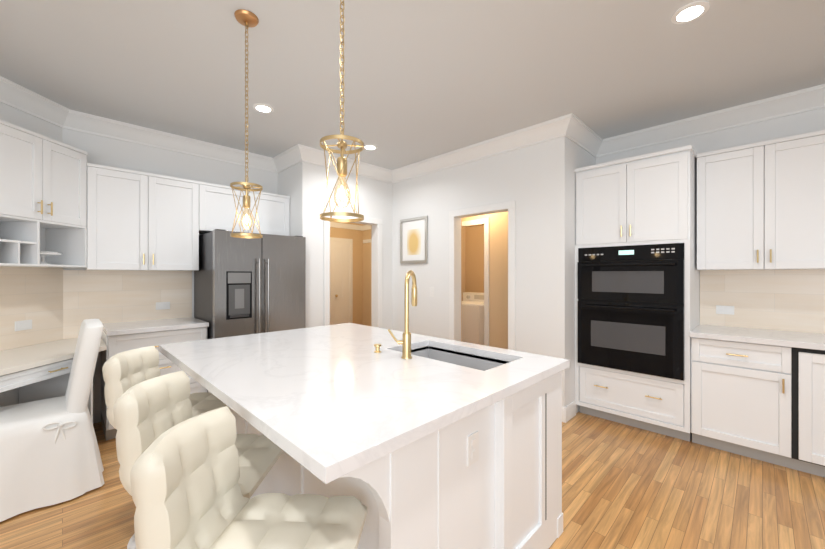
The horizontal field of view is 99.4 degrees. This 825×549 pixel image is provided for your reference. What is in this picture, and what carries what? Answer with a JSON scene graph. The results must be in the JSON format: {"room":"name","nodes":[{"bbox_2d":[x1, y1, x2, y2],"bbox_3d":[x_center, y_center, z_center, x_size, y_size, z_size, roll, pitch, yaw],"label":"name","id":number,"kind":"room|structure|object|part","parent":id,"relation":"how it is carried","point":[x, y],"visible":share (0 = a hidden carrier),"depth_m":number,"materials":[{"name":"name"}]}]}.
{"room":"kitchen","nodes":[
{"label":"kitchen","id":0,"kind":"room"},
{"bbox_2d":[0,102,62,406],"bbox_3d":[-3.131,-0.030,0.976,0.130,2.800,4.200,0,0,0],"label":"wall","id":1,"kind":"structure","parent":0,"point":[34,295],"depth_m":2.80,"materials":[{"name":"tile"}]},
{"bbox_2d":[15,320,31,330],"bbox_3d":[-3.062,0.400,2.756,0.008,0.075,0.120,0,0,0],"label":"plate","id":2,"kind":"object","parent":1,"relation":"attached to","point":[23,325],"visible":1,"depth_m":2.75,"materials":[{"name":"white plastic"}]},
{"bbox_2d":[0,199,47,266],"bbox_3d":[-3.063,-0.260,1.878,1.475,0.400,1.475,0,0,-45],"label":"cubby shelf","id":3,"kind":"object","parent":1,"relation":"attached to","point":[23,229],"depth_m":2.54,"materials":[{"name":"white paint"}]},
{"bbox_2d":[40,251,61,263],"bbox_3d":[-2.886,-0.127,2.731,0.216,0.100,0.216,0,0,-45],"label":"cake stand","id":4,"kind":"object","parent":3,"relation":"in","point":[43,254],"visible":0.62,"depth_m":2.72,"materials":[{"name":"white ceramic"}]},
{"bbox_2d":[0,119,86,226],"bbox_3d":[-2.900,-0.712,1.879,1.729,0.625,1.726,0,0,-45],"label":"upper cabinet","id":5,"kind":"object","parent":1,"relation":"attached to","point":[43,193],"depth_m":2.60,"materials":[{"name":"white paint"}]},
{"bbox_2d":[48,227,86,266],"bbox_3d":[-2.898,-0.237,2.923,0.253,0.324,0.253,0,0,-45],"label":"cubby shelf","id":6,"kind":"object","parent":1,"relation":"attached to","point":[71,242],"depth_m":2.91,"materials":[{"name":"white paint"}]},
{"bbox_2d":[62,128,277,422],"bbox_3d":[-2.390,-0.030,3.840,2.050,2.800,0.130,0,0,-45],"label":"wall","id":7,"kind":"structure","parent":0,"point":[108,296],"depth_m":3.42,"materials":[{"name":"tile"}]},
{"bbox_2d":[0,76,278,172],"bbox_3d":[-2.367,-1.357,1.631,4.900,0.145,3.046,0,0,-45],"label":"crown molding","id":8,"kind":"structure","parent":7,"relation":"attached to","point":[12,94],"depth_m":3.29,"materials":[{"name":"white paint"}]},
{"bbox_2d":[85,163,208,270],"bbox_3d":[-2.535,-0.487,3.366,0.886,0.896,0.344,0,0,-45],"label":"upper cabinet","id":9,"kind":"object","parent":7,"relation":"attached to","point":[137,220],"depth_m":3.19,"materials":[{"name":"white paint"}]},
{"bbox_2d":[156,302,169,309],"bbox_3d":[-2.552,0.320,3.580,0.120,0.075,0.008,0,0,-45],"label":"electrical outlet plate","id":10,"kind":"object","parent":7,"relation":"attached to","point":[162,305],"visible":1,"depth_m":3.58,"materials":[{"name":"white plastic"}]},
{"bbox_2d":[209,183,256,232],"bbox_3d":[-2.074,-0.691,3.826,0.536,0.490,0.344,0,0,-45],"label":"upper cabinet","id":11,"kind":"object","parent":7,"relation":"attached to","point":[222,209],"depth_m":3.71,"materials":[{"name":"white paint"}]},
{"bbox_2d":[257,191,289,235],"bbox_3d":[-1.779,-0.691,4.121,0.537,0.490,0.344,0,0,-45],"label":"upper cabinet","id":12,"kind":"object","parent":7,"relation":"attached to","point":[273,211],"depth_m":4.06,"materials":[{"name":"white paint"}]},
{"bbox_2d":[278,164,296,235],"bbox_3d":[-1.481,-0.030,4.296,0.120,2.800,0.530,0,0,-45],"label":"wall","id":13,"kind":"structure","parent":0,"point":[287,182],"depth_m":4.17,"materials":[{"name":"white paint"}]},
{"bbox_2d":[272,147,295,171],"bbox_3d":[-1.491,-1.357,4.144,0.108,0.145,0.510,0,0,-45],"label":"crown molding","id":14,"kind":"structure","parent":13,"relation":"attached to","point":[283,161],"depth_m":4.20,"materials":[{"name":"white paint"}]},
{"bbox_2d":[297,162,391,329],"bbox_3d":[-0.767,-0.030,4.550,1.490,2.800,0.120,0,0,-45],"label":"wall","id":15,"kind":"structure","parent":0,"point":[374,198],"depth_m":4.22,"materials":[{"name":"white paint"}]},
{"bbox_2d":[292,144,391,182],"bbox_3d":[-0.810,-1.357,4.347,1.358,0.145,0.108,0,0,-45],"label":"crown molding","id":16,"kind":"structure","parent":15,"relation":"attached to","point":[300,153],"depth_m":4.21,"materials":[{"name":"white paint"}]},
{"bbox_2d":[324,211,381,327],"bbox_3d":[-0.736,0.308,4.481,0.895,2.125,0.022,0,0,-45],"label":"door frame","id":17,"kind":"structure","parent":15,"relation":"attached to","point":[366,219],"depth_m":4.32,"materials":[{"name":"white paint"}]},
{"bbox_2d":[330,222,361,324],"bbox_3d":[-1.920,-0.030,6.636,2.570,2.800,0.100,0,0,-45],"label":"wall","id":18,"kind":"structure","parent":0,"point":[355,236],"depth_m":7.32,"materials":[{"name":"beige paint"}]},
{"bbox_2d":[330,237,352,324],"bbox_3d":[-1.411,0.320,7.011,0.540,2.100,0.075,0,0,-45],"label":"hall door","id":19,"kind":"structure","parent":18,"relation":"in","point":[341,280],"depth_m":7.03,"materials":[{"name":"white paint"}]},
{"bbox_2d":[330,222,361,230],"bbox_3d":[-1.916,-0.845,6.547,2.449,0.370,0.029,0,0,-45],"label":"crown molding","id":20,"kind":"structure","parent":18,"relation":"attached to","point":[349,226],"depth_m":7.09,"materials":[{"name":"white paint"}]},
{"bbox_2d":[362,224,370,325],"bbox_3d":[-0.247,-0.030,6.696,0.120,2.800,2.180,0,0,-45],"label":"wall","id":21,"kind":"structure","parent":0,"point":[366,283],"depth_m":7.33,"materials":[{"name":"beige paint"}]},
{"bbox_2d":[362,225,370,242],"bbox_3d":[-0.297,0.170,6.639,0.029,2.400,2.130,0,0,-45],"label":"crown molding","id":22,"kind":"structure","parent":21,"relation":"attached to","point":[365,227],"depth_m":7.28,"materials":[{"name":"white paint"}]},
{"bbox_2d":[371,225,371,325],"bbox_3d":[-0.047,-0.030,5.364,1.480,2.800,0.011,0,0,-45],"label":"wall","id":23,"kind":"structure","parent":0,"point":[371,275],"depth_m":4.84,"materials":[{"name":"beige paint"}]},
{"bbox_2d":[0,412,824,548],"bbox_3d":[0.000,1.400,1.414,12.000,0.060,12.000,0,0,-45],"label":"floor","id":24,"kind":"structure","parent":0,"point":[624,486],"depth_m":2.09,"materials":[{"name":"brown wood"}]},
{"bbox_2d":[0,319,104,521],"bbox_3d":[-2.446,0.839,2.206,0.746,1.038,0.685,0,0,-45],"label":"desk chair","id":25,"kind":"object","parent":24,"relation":"on","point":[49,452],"visible":1,"depth_m":2.12,"materials":[{"name":"white fabric"}]},
{"bbox_2d":[0,338,106,422],"bbox_3d":[-2.753,0.970,1.929,0.641,0.800,2.644,0,0,0],"label":"desk","id":26,"kind":"object","parent":24,"relation":"on","point":[41,371],"visible":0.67,"depth_m":2.50,"materials":[{"name":"white wood"}]},
{"bbox_2d":[101,317,208,439],"bbox_3d":[-2.412,0.913,3.287,0.733,0.914,0.630,0,0,-45],"label":"base cabinet","id":27,"kind":"object","parent":24,"relation":"on","point":[118,337],"visible":0.29,"depth_m":3.10,"materials":[{"name":"white paint"}]},
{"bbox_2d":[102,346,226,548],"bbox_3d":[-1.268,0.889,1.871,0.577,0.963,0.565,0,0,-45],"label":"stool","id":28,"kind":"object","parent":24,"relation":"on","point":[124,372],"visible":0.25,"depth_m":1.82,"materials":[{"name":"beige leather"}]},
{"bbox_2d":[113,370,283,498],"bbox_3d":[-0.802,0.889,1.343,0.522,0.963,0.400,0,0,0],"label":"stool","id":29,"kind":"object","parent":24,"relation":"on","point":[147,413],"visible":0.52,"depth_m":1.29,"materials":[{"name":"beige leather"}]},
{"bbox_2d":[130,406,366,548],"bbox_3d":[-0.377,0.889,0.930,0.562,0.963,0.579,0,0,-45],"label":"stool","id":30,"kind":"object","parent":24,"relation":"on","point":[185,487],"visible":1,"depth_m":0.93,"materials":[{"name":"beige leather"}]},
{"bbox_2d":[194,229,305,391],"bbox_3d":[-1.746,0.471,3.808,0.915,1.797,0.786,0,0,-45],"label":"fridge","id":31,"kind":"object","parent":24,"relation":"on","point":[245,286],"visible":0.6,"depth_m":3.51,"materials":[{"name":"silver metal"}]},
{"bbox_2d":[169,359,562,548],"bbox_3d":[-0.375,0.933,2.064,1.408,0.874,1.950,0,0,-45],"label":"kitchen island","id":32,"kind":"object","parent":24,"relation":"on","point":[436,443],"depth_m":1.42,"materials":[{"name":"white paint"}]},
{"bbox_2d":[159,323,569,486],"bbox_3d":[-0.400,0.476,2.068,1.480,0.040,2.030,0,0,-45],"label":"island countertop","id":33,"kind":"structure","parent":32,"relation":"on","point":[336,406],"depth_m":1.45,"materials":[{"name":"white stone"}]},
{"bbox_2d":[374,344,380,352],"bbox_3d":[-0.204,0.431,2.051,0.044,0.047,0.043,0,0,-45],"label":"soap pump","id":34,"kind":"object","parent":33,"relation":"on","point":[377,347],"visible":0.98,"depth_m":2.04,"materials":[{"name":"gold metal"}]},
{"bbox_2d":[388,270,416,358],"bbox_3d":[-0.027,0.215,1.953,0.221,0.480,0.114,0,0,-45],"label":"faucet","id":35,"kind":"object","parent":33,"relation":"on","point":[405,341],"visible":1,"depth_m":1.90,"materials":[{"name":"gold metal"}]},
{"bbox_2d":[411,343,506,366],"bbox_3d":[0.226,0.591,2.044,0.414,0.213,0.734,0,0,-45],"label":"sink","id":36,"kind":"object","parent":33,"relation":"in","point":[449,353],"depth_m":2.26,"materials":[{"name":"grey metal"}]},
{"bbox_2d":[462,292,483,344],"bbox_3d":[0.947,0.835,5.473,0.681,1.070,0.680,0,0,-45],"label":"washer","id":37,"kind":"object","parent":24,"relation":"on","point":[473,317],"visible":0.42,"depth_m":5.11,"materials":[{"name":"white metal"}]},
{"bbox_2d":[574,145,698,441],"bbox_3d":[2.089,0.170,3.288,0.684,2.400,0.900,0,0,-45],"label":"tall cabinet","id":38,"kind":"object","parent":24,"relation":"on","point":[636,296],"visible":0.96,"depth_m":3.05,"materials":[{"name":"white paint"}]},
{"bbox_2d":[690,336,773,463],"bbox_3d":[2.622,0.933,2.811,0.604,0.874,0.550,0,0,-45],"label":"base cabinet","id":39,"kind":"object","parent":24,"relation":"on","point":[758,394],"depth_m":2.62,"materials":[{"name":"white paint"}]},
{"bbox_2d":[690,324,824,351],"bbox_3d":[3.232,0.476,2.183,0.629,0.040,2.300,0,0,-45],"label":"countertop","id":40,"kind":"structure","parent":39,"relation":"on","point":[780,339],"depth_m":2.62,"materials":[{"name":"white stone"}]},
{"bbox_2d":[774,348,824,476],"bbox_3d":[3.050,0.933,2.383,0.604,0.874,0.781,0,0,-45],"label":"base cabinet","id":41,"kind":"object","parent":24,"relation":"on","point":[799,373],"depth_m":2.39,"materials":[{"name":"white paint"}]},
{"bbox_2d":[0,0,824,169],"bbox_3d":[0.000,-1.460,1.414,12.000,0.060,12.000,0,0,-45],"label":"ceiling","id":42,"kind":"structure","parent":0,"point":[425,79],"depth_m":2.38,"materials":[{"name":"white paint"}]},
{"bbox_2d":[230,9,262,238],"bbox_3d":[-0.923,-0.819,1.948,0.164,1.221,0.164,0,0,-45],"label":"pendant light","id":43,"kind":"object","parent":42,"relation":"hanging from","point":[246,18],"visible":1,"depth_m":1.94,"materials":[{"name":"gold metal"}]},
{"bbox_3d":[-0.923,-0.311,1.948,0.064,0.122,0.064,0,0,-45],"label":"bulb","id":44,"kind":"part","parent":43,"relation":"part of","materials":[{"name":"clear glass"}]},
{"bbox_2d":[253,103,273,112],"bbox_3d":[-1.280,-1.425,3.005,0.166,0.009,0.166,0,0,-45],"label":"recessed light","id":45,"kind":"object","parent":42,"relation":"in","point":[262,108],"visible":1,"depth_m":3.00,"materials":[{"name":"white paint"}]},
{"bbox_2d":[320,0,363,221],"bbox_3d":[-0.265,-0.819,1.319,0.164,1.221,0.164,0,0,-45],"label":"pendant light","id":46,"kind":"object","parent":42,"relation":"hanging from","point":[341,164],"visible":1,"depth_m":1.31,"materials":[{"name":"gold metal"}]},
{"bbox_3d":[-0.265,-0.311,1.319,0.064,0.122,0.064,0,0,-45],"label":"bulb","id":47,"kind":"part","parent":46,"relation":"part of","materials":[{"name":"clear glass"}]},
{"bbox_2d":[364,144,377,149],"bbox_3d":[-0.474,-1.425,3.924,0.166,0.009,0.166,0,0,-45],"label":"recessed light","id":48,"kind":"object","parent":42,"relation":"in","point":[370,147],"visible":0.96,"depth_m":3.92,"materials":[{"name":"white paint"}]},
{"bbox_2d":[671,1,709,23],"bbox_3d":[1.513,-1.425,1.909,0.166,0.009,0.166,0,0,-45],"label":"recessed light","id":49,"kind":"object","parent":42,"relation":"in","point":[690,12],"visible":1,"depth_m":1.91,"materials":[{"name":"white paint"}]},
{"bbox_2d":[462,227,464,300],"bbox_3d":[0.304,-0.030,6.003,2.080,2.800,0.100,0,0,-45],"label":"wall","id":50,"kind":"structure","parent":0,"point":[463,259],"depth_m":6.59,"materials":[{"name":"beige paint"}]},
{"bbox_2d":[465,225,483,292],"bbox_3d":[1.909,-0.030,5.798,0.100,2.800,2.900,0,0,-45],"label":"wall","id":51,"kind":"structure","parent":0,"point":[474,258],"depth_m":6.49,"materials":[{"name":"beige paint"}]},
{"bbox_2d":[392,136,569,406],"bbox_3d":[0.608,-0.030,4.144,0.120,2.800,2.400,0,0,-45],"label":"wall","id":52,"kind":"structure","parent":0,"point":[532,182],"depth_m":3.60,"materials":[{"name":"white paint"}]},
{"bbox_2d":[400,216,427,263],"bbox_3d":[0.012,-0.450,4.636,0.024,0.600,0.500,0,0,-45],"label":"picture frame","id":53,"kind":"object","parent":52,"relation":"attached to","point":[421,222],"depth_m":4.62,"materials":[{"name":"silver metal"}]},
{"bbox_3d":[0.019,-0.430,4.630,0.260,0.340,0.001,0,0,45],"label":"art picture","id":54,"kind":"part","parent":53,"relation":"part of"},
{"bbox_2d":[449,201,514,349],"bbox_3d":[0.749,0.305,3.903,0.022,2.130,0.862,0,0,-45],"label":"door frame","id":55,"kind":"structure","parent":52,"relation":"attached to","point":[508,205],"depth_m":3.70,"materials":[{"name":"white paint"}]},
{"bbox_2d":[392,113,579,183],"bbox_3d":[0.566,-1.357,4.025,0.108,0.145,2.508,0,0,-45],"label":"crown molding","id":56,"kind":"structure","parent":52,"relation":"attached to","point":[572,127],"depth_m":3.71,"materials":[{"name":"white paint"}]},
{"bbox_2d":[562,406,567,422],"bbox_3d":[1.238,1.302,3.418,0.015,0.135,0.514,0,0,-45],"label":"baseboard","id":57,"kind":"structure","parent":52,"relation":"attached to","point":[564,409],"depth_m":3.25,"materials":[{"name":"white paint"}]},
{"bbox_2d":[462,211,507,348],"bbox_3d":[0.873,-0.030,4.692,0.090,2.800,2.560,0,0,-45],"label":"wall","id":58,"kind":"structure","parent":0,"point":[498,280],"depth_m":4.42,"materials":[{"name":"beige paint"}]},
{"bbox_2d":[462,218,488,345],"bbox_3d":[0.706,0.323,4.846,0.111,2.095,0.875,0,0,-45],"label":"door frame","id":59,"kind":"structure","parent":58,"relation":"attached to","point":[485,221],"depth_m":4.52,"materials":[{"name":"white paint"}]},
{"bbox_2d":[570,140,595,412],"bbox_3d":[1.757,-0.030,3.680,0.850,2.800,0.120,0,0,-45],"label":"wall","id":60,"kind":"structure","parent":0,"point":[580,157],"depth_m":3.40,"materials":[{"name":"white paint"}]},
{"bbox_2d":[565,120,603,155],"bbox_3d":[1.707,-1.357,3.469,0.720,0.145,0.108,0,0,-45],"label":"crown molding","id":61,"kind":"structure","parent":60,"relation":"attached to","point":[587,139],"depth_m":3.55,"materials":[{"name":"white paint"}]},
{"bbox_2d":[596,108,824,333],"bbox_3d":[3.433,-0.030,2.514,3.900,2.800,0.130,0,0,45],"label":"wall","id":62,"kind":"structure","parent":0,"point":[789,300],"depth_m":2.94,"materials":[{"name":"tile"}]},
{"bbox_2d":[594,84,824,157],"bbox_3d":[3.356,-1.357,2.437,0.108,0.145,3.900,0,0,-45],"label":"crown molding","id":63,"kind":"structure","parent":62,"relation":"attached to","point":[812,98],"depth_m":3.07,"materials":[{"name":"white paint"}]},
{"bbox_2d":[716,305,733,314],"bbox_3d":[2.759,0.313,3.090,0.008,0.075,0.120,0,0,-45],"label":"electrical outlet plate","id":64,"kind":"object","parent":62,"relation":"attached to","point":[720,309],"visible":1,"depth_m":3.09,"materials":[{"name":"white plastic"}]},
{"bbox_2d":[696,130,824,269],"bbox_3d":[2.836,-0.530,2.781,0.344,0.980,0.870,0,0,-45],"label":"upper cabinet","id":65,"kind":"object","parent":62,"relation":"attached to","point":[760,205],"visible":1,"depth_m":2.66,"materials":[{"name":"white paint"}]}
]}

